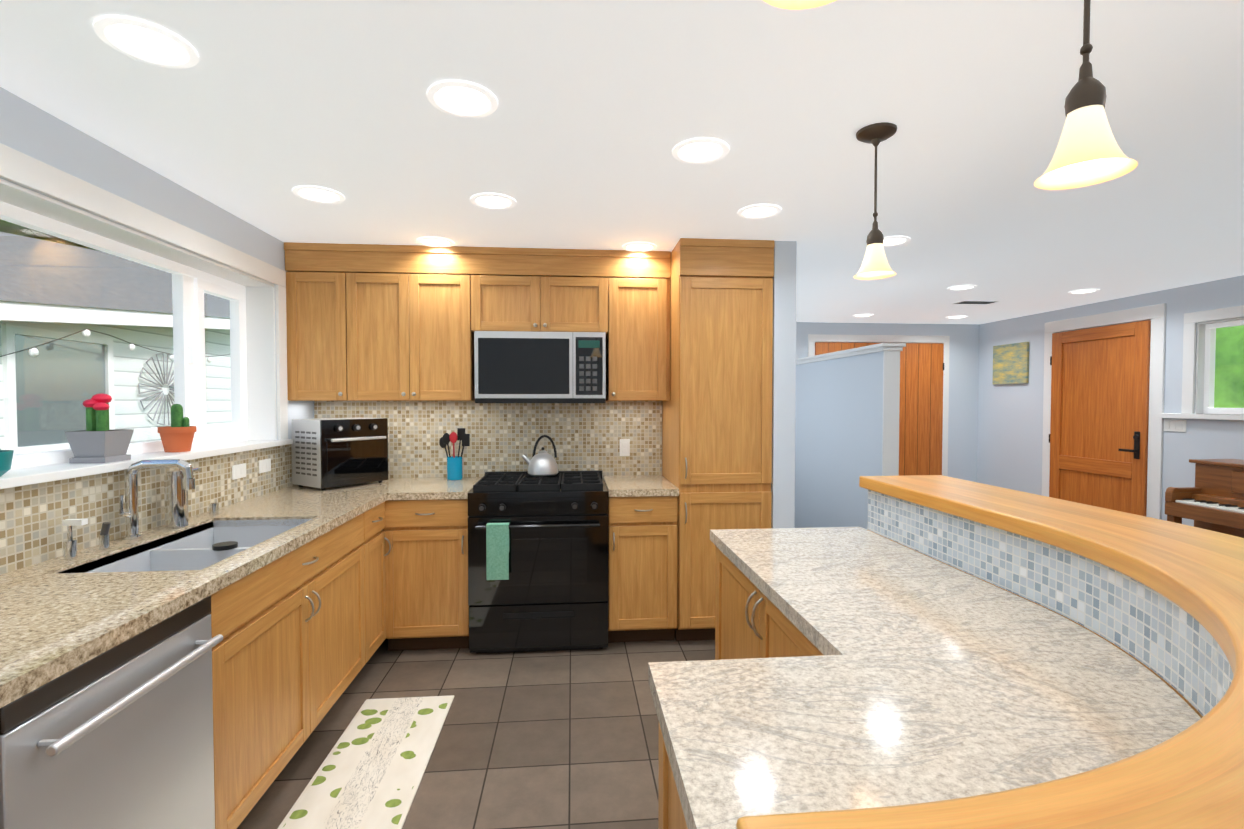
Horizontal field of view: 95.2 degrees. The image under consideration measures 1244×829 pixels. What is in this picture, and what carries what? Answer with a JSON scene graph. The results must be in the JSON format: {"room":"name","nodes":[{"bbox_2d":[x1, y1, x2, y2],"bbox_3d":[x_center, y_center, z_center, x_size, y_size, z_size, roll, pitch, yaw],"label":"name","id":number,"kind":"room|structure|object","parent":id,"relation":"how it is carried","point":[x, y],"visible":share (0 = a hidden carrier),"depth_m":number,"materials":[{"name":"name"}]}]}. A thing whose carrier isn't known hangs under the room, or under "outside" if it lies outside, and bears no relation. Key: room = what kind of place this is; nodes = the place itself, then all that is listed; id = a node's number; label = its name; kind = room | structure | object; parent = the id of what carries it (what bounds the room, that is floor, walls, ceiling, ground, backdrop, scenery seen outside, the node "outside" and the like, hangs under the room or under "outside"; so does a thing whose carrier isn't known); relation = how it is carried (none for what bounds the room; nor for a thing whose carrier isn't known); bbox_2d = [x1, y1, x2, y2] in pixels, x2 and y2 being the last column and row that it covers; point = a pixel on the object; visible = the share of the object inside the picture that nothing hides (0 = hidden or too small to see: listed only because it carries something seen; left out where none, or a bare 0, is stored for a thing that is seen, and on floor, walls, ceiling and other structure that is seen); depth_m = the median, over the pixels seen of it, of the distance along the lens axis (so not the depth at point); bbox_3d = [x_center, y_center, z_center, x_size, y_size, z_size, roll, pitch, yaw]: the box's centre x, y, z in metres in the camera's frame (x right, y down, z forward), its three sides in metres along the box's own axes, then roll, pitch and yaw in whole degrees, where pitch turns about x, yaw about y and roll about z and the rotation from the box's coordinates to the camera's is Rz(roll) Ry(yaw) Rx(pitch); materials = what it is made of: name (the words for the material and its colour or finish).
{"room":"kitchen","nodes":[
{"label":"kitchen","id":0,"kind":"room"},
{"bbox_2d":[0,87,312,439],"bbox_3d":[-1.878,0.235,0.902,0.220,2.370,5.920,0,1,-5],"label":"wall","id":1,"kind":"structure","parent":0,"point":[32,130],"depth_m":2.15,"materials":[{"name":"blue paint"}]},
{"bbox_2d":[0,143,292,488],"bbox_3d":[-1.937,-0.293,1.783,0.260,1.011,3.130,0,1,-5],"label":"window","id":2,"kind":"structure","parent":1,"relation":"in","point":[191,286],"depth_m":2.56,"materials":[{"name":"white plastic"}]},
{"bbox_2d":[0,449,13,476],"bbox_3d":[-1.889,0.129,1.652,0.164,0.113,0.164,0,1,-5],"label":"potted plant","id":3,"kind":"object","parent":2,"relation":"on","point":[6,457],"visible":1,"depth_m":1.67,"materials":[{"name":"teal"}]},
{"bbox_2d":[64,393,133,462],"bbox_3d":[-1.929,0.048,2.098,0.136,0.252,0.136,0,1,-5],"label":"plant","id":4,"kind":"object","parent":2,"relation":"on","point":[97,440],"visible":1,"depth_m":2.06,"materials":[{"name":"grey plant"}]},
{"bbox_2d":[157,404,196,451],"bbox_3d":[-1.965,0.058,2.507,0.136,0.212,0.136,0,1,-5],"label":"potted plant","id":5,"kind":"object","parent":2,"relation":"on","point":[177,435],"visible":1,"depth_m":2.48,"materials":[{"name":"orange"}]},
{"bbox_2d":[284,242,359,401],"bbox_3d":[-1.796,-0.550,3.534,0.401,0.928,0.350,0,1,-5],"label":"upper cabinet","id":6,"kind":"object","parent":1,"relation":"attached to","point":[323,339],"depth_m":3.37,"materials":[{"name":"brown wood"}]},
{"bbox_2d":[356,244,471,401],"bbox_3d":[-1.324,-0.551,3.575,0.786,0.928,0.350,0,1,-5],"label":"upper cabinet","id":7,"kind":"object","parent":0,"relation":"attached to","point":[414,302],"depth_m":3.41,"materials":[{"name":"brown wood"}]},
{"bbox_2d":[237,639,714,828],"bbox_3d":[1.386,1.409,2.564,7.010,0.060,8.600,0,1,-5],"label":"floor","id":8,"kind":"structure","parent":0,"point":[562,739],"depth_m":2.43,"materials":[{"name":"tile"}]},
{"bbox_2d":[0,586,227,828],"bbox_3d":[-1.475,0.964,1.323,0.646,0.890,0.631,0,1,-5],"label":"dishwasher","id":9,"kind":"object","parent":8,"relation":"on","point":[158,676],"depth_m":1.33,"materials":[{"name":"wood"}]},
{"bbox_2d":[0,566,235,697],"bbox_3d":[-1.399,0.551,0.496,0.656,0.102,2.411,0,1,-5],"label":"countertop","id":10,"kind":"structure","parent":9,"relation":"on","point":[48,622],"depth_m":1.40,"materials":[{"name":"beige stone"}]},
{"bbox_2d":[224,566,363,828],"bbox_3d":[-1.557,1.077,2.222,0.641,0.620,1.209,0,1,-5],"label":"base cabinet","id":11,"kind":"object","parent":8,"relation":"on","point":[295,633],"depth_m":2.04,"materials":[{"name":"brown wood"}]},
{"bbox_2d":[216,498,391,664],"bbox_3d":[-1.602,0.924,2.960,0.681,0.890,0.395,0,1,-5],"label":"base cabinet","id":12,"kind":"object","parent":8,"relation":"on","point":[362,541],"depth_m":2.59,"materials":[{"name":"brown wood"}]},
{"bbox_2d":[277,695,453,828],"bbox_3d":[-0.963,1.386,2.076,0.415,0.008,1.340,0,1,-5],"label":"kitchen mat","id":13,"kind":"object","parent":8,"relation":"on","point":[369,773],"visible":0.98,"depth_m":2.20,"materials":[{"name":"beige fabric"}]},
{"bbox_2d":[392,498,468,650],"bbox_3d":[-1.127,0.911,3.472,0.475,0.890,0.662,0,1,-5],"label":"base cabinet","id":14,"kind":"object","parent":8,"relation":"on","point":[430,607],"depth_m":3.19,"materials":[{"name":"brown wood"}]},
{"bbox_2d":[184,494,387,529],"bbox_3d":[-1.601,0.463,2.800,0.656,0.040,0.619,0,1,-5],"label":"countertop","id":15,"kind":"structure","parent":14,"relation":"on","point":[265,509],"depth_m":2.64,"materials":[{"name":"beige stone"}]},
{"bbox_2d":[62,459,237,559],"bbox_3d":[-1.658,0.334,2.200,0.395,0.336,0.754,0,1,-5],"label":"faucet set","id":16,"kind":"object","parent":15,"relation":"on","point":[178,484],"visible":1,"depth_m":2.10,"materials":[{"name":"silver metal"}]},
{"bbox_2d":[268,478,480,497],"bbox_3d":[-1.437,0.447,3.445,1.096,0.040,0.638,0,1,-5],"label":"countertop","id":17,"kind":"structure","parent":14,"relation":"on","point":[394,487],"depth_m":3.30,"materials":[{"name":"beige stone"}]},
{"bbox_2d":[291,417,387,489],"bbox_3d":[-1.690,0.226,3.439,0.364,0.400,0.421,1,2,33],"label":"toaster oven","id":18,"kind":"object","parent":17,"relation":"on","point":[330,452],"visible":1,"depth_m":3.31,"materials":[{"name":"silver metal"}]},
{"bbox_2d":[439,428,469,479],"bbox_3d":[-1.086,0.255,3.674,0.201,0.330,0.096,0,1,-5],"label":"utensil crock","id":19,"kind":"object","parent":17,"relation":"on","point":[454,467],"visible":1,"depth_m":3.66,"materials":[{"name":"teal ceramic"}]},
{"bbox_2d":[468,470,607,653],"bbox_3d":[-0.493,0.873,3.490,0.782,0.965,0.717,0,1,-5],"label":"range","id":20,"kind":"object","parent":8,"relation":"on","point":[551,594],"visible":1,"depth_m":3.20,"materials":[{"name":"black metal"}]},
{"bbox_2d":[486,523,508,579],"bbox_3d":[-0.682,0.752,3.121,0.120,0.306,0.046,0,1,-5],"label":"dish towel","id":21,"kind":"object","parent":20,"relation":"hanging from","point":[497,551],"visible":0.96,"depth_m":3.10,"materials":[{"name":"green fabric"}]},
{"bbox_2d":[522,435,557,475],"bbox_3d":[-0.529,0.259,3.655,0.235,0.258,0.196,0,1,-5],"label":"kettle","id":22,"kind":"object","parent":20,"relation":"on","point":[542,462],"visible":1,"depth_m":3.60,"materials":[{"name":"silver metal"}]},
{"bbox_2d":[603,478,675,642],"bbox_3d":[0.133,0.908,3.595,0.476,0.890,0.638,0,1,-5],"label":"base cabinet","id":23,"kind":"object","parent":8,"relation":"on","point":[641,527],"depth_m":3.30,"materials":[{"name":"brown wood"}]},
{"bbox_2d":[604,474,675,493],"bbox_3d":[0.098,0.443,3.580,0.407,0.040,0.638,0,1,-5],"label":"countertop","id":24,"kind":"structure","parent":23,"relation":"on","point":[615,483],"depth_m":3.46,"materials":[{"name":"beige stone"}]},
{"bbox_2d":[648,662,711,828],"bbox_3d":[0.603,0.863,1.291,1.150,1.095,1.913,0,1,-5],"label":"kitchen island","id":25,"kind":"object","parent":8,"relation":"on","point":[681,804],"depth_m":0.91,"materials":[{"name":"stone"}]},
{"bbox_2d":[656,475,1243,828],"bbox_3d":[0.705,0.295,1.185,1.376,0.045,2.123,0,1,-5],"label":"island countertop","id":26,"kind":"structure","parent":25,"relation":"on","point":[976,655],"depth_m":1.01,"materials":[{"name":"beige stone"}]},
{"bbox_2d":[660,238,773,640],"bbox_3d":[0.579,0.168,3.615,0.552,2.368,0.640,0,1,-5],"label":"tall cabinet","id":27,"kind":"object","parent":8,"relation":"on","point":[716,418],"depth_m":3.30,"materials":[{"name":"brown wood"}]},
{"bbox_2d":[795,343,905,529],"bbox_3d":[1.845,0.380,5.424,0.180,1.855,2.635,0,1,-5],"label":"half wall","id":28,"kind":"structure","parent":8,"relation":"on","point":[847,402],"depth_m":4.72,"materials":[{"name":"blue paint"}]},
{"bbox_2d":[1165,459,1243,537],"bbox_3d":[4.357,0.854,3.470,0.590,1.005,1.550,0,1,-5],"label":"upright piano","id":29,"kind":"object","parent":8,"relation":"on","point":[1212,499],"visible":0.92,"depth_m":4.03,"materials":[{"name":"brown wood"}]},
{"bbox_2d":[472,247,619,401],"bbox_3d":[-0.515,-0.553,3.646,0.955,0.928,0.350,0,1,-5],"label":"upper cabinet","id":30,"kind":"object","parent":0,"relation":"attached to","point":[514,289],"depth_m":3.48,"materials":[{"name":"brown wood"}]},
{"bbox_2d":[474,331,605,402],"bbox_3d":[-0.507,-0.288,3.616,0.782,0.430,0.406,0,1,-5],"label":"over-the-range microwave","id":31,"kind":"object","parent":30,"relation":"attached to","point":[536,367],"visible":1,"depth_m":3.42,"materials":[{"name":"silver metal"}]},
{"bbox_2d":[0,0,1243,323],"bbox_3d":[1.386,-1.040,2.504,7.010,0.100,8.600,0,1,-5],"label":"ceiling","id":32,"kind":"structure","parent":0,"point":[258,112],"depth_m":1.92,"materials":[{"name":"white paint"}]},
{"bbox_2d":[93,16,198,67],"bbox_3d":[-1.221,-0.960,1.463,0.213,0.008,0.213,0,1,-5],"label":"recessed light","id":33,"kind":"object","parent":32,"relation":"in","point":[147,42],"depth_m":1.46,"materials":[{"name":"white plastic"}]},
{"bbox_2d":[292,186,344,203],"bbox_3d":[-1.356,-0.986,2.543,0.213,0.008,0.215,0,1,-5],"label":"recessed light","id":34,"kind":"object","parent":32,"relation":"in","point":[311,193],"depth_m":2.55,"materials":[{"name":"white plastic"}]},
{"bbox_2d":[417,237,453,246],"bbox_3d":[-1.082,-1.005,3.297,0.203,0.008,0.197,0,1,-5],"label":"recessed light","id":35,"kind":"object","parent":32,"relation":"in","point":[426,241],"depth_m":3.31,"materials":[{"name":"white plastic"}]},
{"bbox_2d":[427,80,497,117],"bbox_3d":[-0.487,-0.966,1.738,0.208,0.008,0.216,0,1,-5],"label":"recessed light","id":36,"kind":"object","parent":32,"relation":"in","point":[459,98],"depth_m":1.74,"materials":[{"name":"white plastic"}]},
{"bbox_2d":[470,193,515,209],"bbox_3d":[-0.597,-0.989,2.627,0.207,0.008,0.216,0,1,-5],"label":"recessed light","id":37,"kind":"object","parent":32,"relation":"in","point":[494,201],"depth_m":2.64,"materials":[{"name":"white plastic"}]},
{"bbox_2d":[672,138,728,163],"bbox_3d":[0.291,-0.975,2.097,0.209,0.008,0.214,0,1,-5],"label":"recessed light","id":38,"kind":"object","parent":32,"relation":"in","point":[696,150],"depth_m":2.10,"materials":[{"name":"white plastic"}]},
{"bbox_2d":[738,204,781,218],"bbox_3d":[0.672,-0.992,2.766,0.209,0.008,0.211,0,1,-5],"label":"recessed light","id":39,"kind":"object","parent":32,"relation":"in","point":[758,211],"depth_m":2.78,"materials":[{"name":"white plastic"}]},
{"bbox_2d":[763,0,836,9],"bbox_3d":[0.212,-0.718,0.621,0.137,0.449,0.137,0,1,-5],"label":"pendant light","id":40,"kind":"object","parent":32,"relation":"hanging from","point":[795,4],"visible":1,"depth_m":0.69,"materials":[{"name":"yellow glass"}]},
{"bbox_2d":[853,122,896,279],"bbox_3d":[0.877,-0.729,1.964,0.137,0.494,0.137,0,1,-5],"label":"pendant light","id":41,"kind":"object","parent":32,"relation":"hanging from","point":[875,265],"visible":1,"depth_m":1.95,"materials":[{"name":"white glass"}]},
{"bbox_2d":[953,301,998,303],"bbox_3d":[3.334,-1.054,5.351,0.350,0.008,0.150,0,1,-5],"label":"ceiling vent","id":42,"kind":"object","parent":32,"relation":"in","point":[975,302],"visible":0.96,"depth_m":5.32,"materials":[{"name":"white metal"}]},
{"bbox_2d":[1034,0,1137,189],"bbox_3d":[0.785,-0.679,0.959,0.137,0.544,0.137,0,1,-5],"label":"pendant light","id":43,"kind":"object","parent":32,"relation":"hanging from","point":[1088,152],"visible":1,"depth_m":0.95,"materials":[{"name":"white glass"}]},
{"bbox_2d":[620,250,667,401],"bbox_3d":[0.094,-0.554,3.700,0.389,0.928,0.350,0,1,-5],"label":"upper cabinet","id":44,"kind":"object","parent":0,"relation":"attached to","point":[643,275],"depth_m":3.54,"materials":[{"name":"brown wood"}]},
{"bbox_2d":[771,241,796,527],"bbox_3d":[0.926,0.166,3.650,0.132,2.370,0.635,0,1,-5],"label":"wall","id":45,"kind":"structure","parent":0,"point":[783,392],"depth_m":3.33,"materials":[{"name":"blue paint"}]},
{"bbox_2d":[796,322,978,481],"bbox_3d":[2.490,0.086,6.872,4.050,2.370,0.150,0,1,-5],"label":"wall","id":46,"kind":"structure","parent":0,"point":[963,397],"depth_m":6.93,"materials":[{"name":"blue paint"}]},
{"bbox_2d":[808,334,949,475],"bbox_3d":[3.090,0.160,6.841,1.770,2.225,0.020,0,1,-5],"label":"door frame","id":47,"kind":"structure","parent":46,"relation":"attached to","point":[814,338],"depth_m":6.85,"materials":[{"name":"white wood"}]},
{"bbox_2d":[815,342,943,475],"bbox_3d":[3.094,0.202,6.796,1.612,2.118,0.106,0,1,-5],"label":"closet door","id":48,"kind":"structure","parent":46,"relation":"in","point":[921,408],"depth_m":6.85,"materials":[{"name":"brown wood"}]},
{"bbox_2d":[977,275,1243,526],"bbox_3d":[4.810,0.189,2.760,0.150,2.370,8.450,0,1,-5],"label":"wall","id":49,"kind":"structure","parent":0,"point":[1010,436],"depth_m":5.99,"materials":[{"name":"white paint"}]},
{"bbox_2d":[993,342,1028,383],"bbox_3d":[4.394,-0.573,6.425,0.027,0.450,0.500,0,1,-5],"label":"painting","id":50,"kind":"object","parent":49,"relation":"attached to","point":[1010,363],"visible":0.96,"depth_m":6.39,"materials":[{"name":"fabric"}]},
{"bbox_2d":[1049,320,1150,515],"bbox_3d":[4.455,0.237,5.382,0.090,2.118,0.992,0,1,-5],"label":"entry door","id":51,"kind":"structure","parent":49,"relation":"in","point":[1099,421],"depth_m":5.30,"materials":[{"name":"brown wood"}]},
{"bbox_2d":[1042,303,1165,519],"bbox_3d":[4.494,0.181,5.378,0.020,2.255,1.210,0,1,-5],"label":"door frame","id":52,"kind":"structure","parent":49,"relation":"attached to","point":[1156,314],"depth_m":4.86,"materials":[{"name":"white wood"}]},
{"bbox_2d":[1164,419,1185,431],"bbox_3d":[4.558,0.091,4.681,0.009,0.100,0.175,0,1,-5],"label":"switch plate","id":53,"kind":"object","parent":49,"relation":"attached to","point":[1174,425],"visible":1,"depth_m":4.68,"materials":[{"name":"white plastic"}]},
{"bbox_2d":[1159,305,1243,419],"bbox_3d":[4.664,-0.380,4.114,0.200,0.850,1.309,0,1,-5],"label":"window","id":54,"kind":"structure","parent":49,"relation":"in","point":[1198,397],"depth_m":4.51,"materials":[{"name":"white"}]},
{"bbox_3d":[-0.531,0.160,3.901,2.990,2.370,0.120,0,1,-5],"label":"wall","id":55,"kind":"structure","parent":0,"visible":0},
{"bbox_2d":[232,463,245,479],"bbox_3d":[-1.926,0.286,2.858,0.008,0.070,0.116,0,1,-5],"label":"electrical outlet plate","id":56,"kind":"object","parent":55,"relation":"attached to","point":[238,471],"depth_m":2.85,"materials":[{"name":"white plastic"}]},
{"bbox_2d":[258,458,270,473],"bbox_3d":[-1.947,0.280,3.097,0.008,0.070,0.116,0,1,-5],"label":"electrical outlet plate","id":57,"kind":"object","parent":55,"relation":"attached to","point":[264,465],"depth_m":3.09,"materials":[{"name":"white plastic"}]},
{"bbox_2d":[620,439,629,455],"bbox_3d":[0.019,0.226,3.878,0.070,0.116,0.007,0,1,-5],"label":"electrical outlet plate","id":58,"kind":"object","parent":55,"relation":"attached to","point":[624,443],"depth_m":3.88,"materials":[{"name":"white plastic"}]},
{"label":"outside","id":59,"kind":"structure","parent":0,"visible":0},
{"bbox_2d":[0,219,1243,407],"bbox_3d":[-4.511,-5.619,9.452,24.500,14.350,28.000,0,1,-5],"label":"garden","id":60,"kind":"object","parent":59,"point":[1236,385],"depth_m":7.50,"materials":[{"name":"green plant"}]},
{"bbox_2d":[0,329,110,356],"label":"string lights","id":61,"kind":"object","parent":60,"relation":"hanging from","point":[85,330],"depth_m":4.83,"materials":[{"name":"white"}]},
{"bbox_2d":[0,232,231,453],"bbox_3d":[-6.794,-0.763,7.113,2.920,4.657,14.500,0,1,-5],"label":"neighbouring house","id":62,"kind":"structure","parent":60,"relation":"on","point":[112,363],"depth_m":6.13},
{"bbox_2d":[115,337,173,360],"label":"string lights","id":63,"kind":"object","parent":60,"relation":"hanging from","point":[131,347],"depth_m":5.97,"materials":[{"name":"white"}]},
{"bbox_2d":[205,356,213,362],"label":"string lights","id":64,"kind":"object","parent":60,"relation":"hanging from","point":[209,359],"depth_m":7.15,"materials":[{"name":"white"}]}
]}

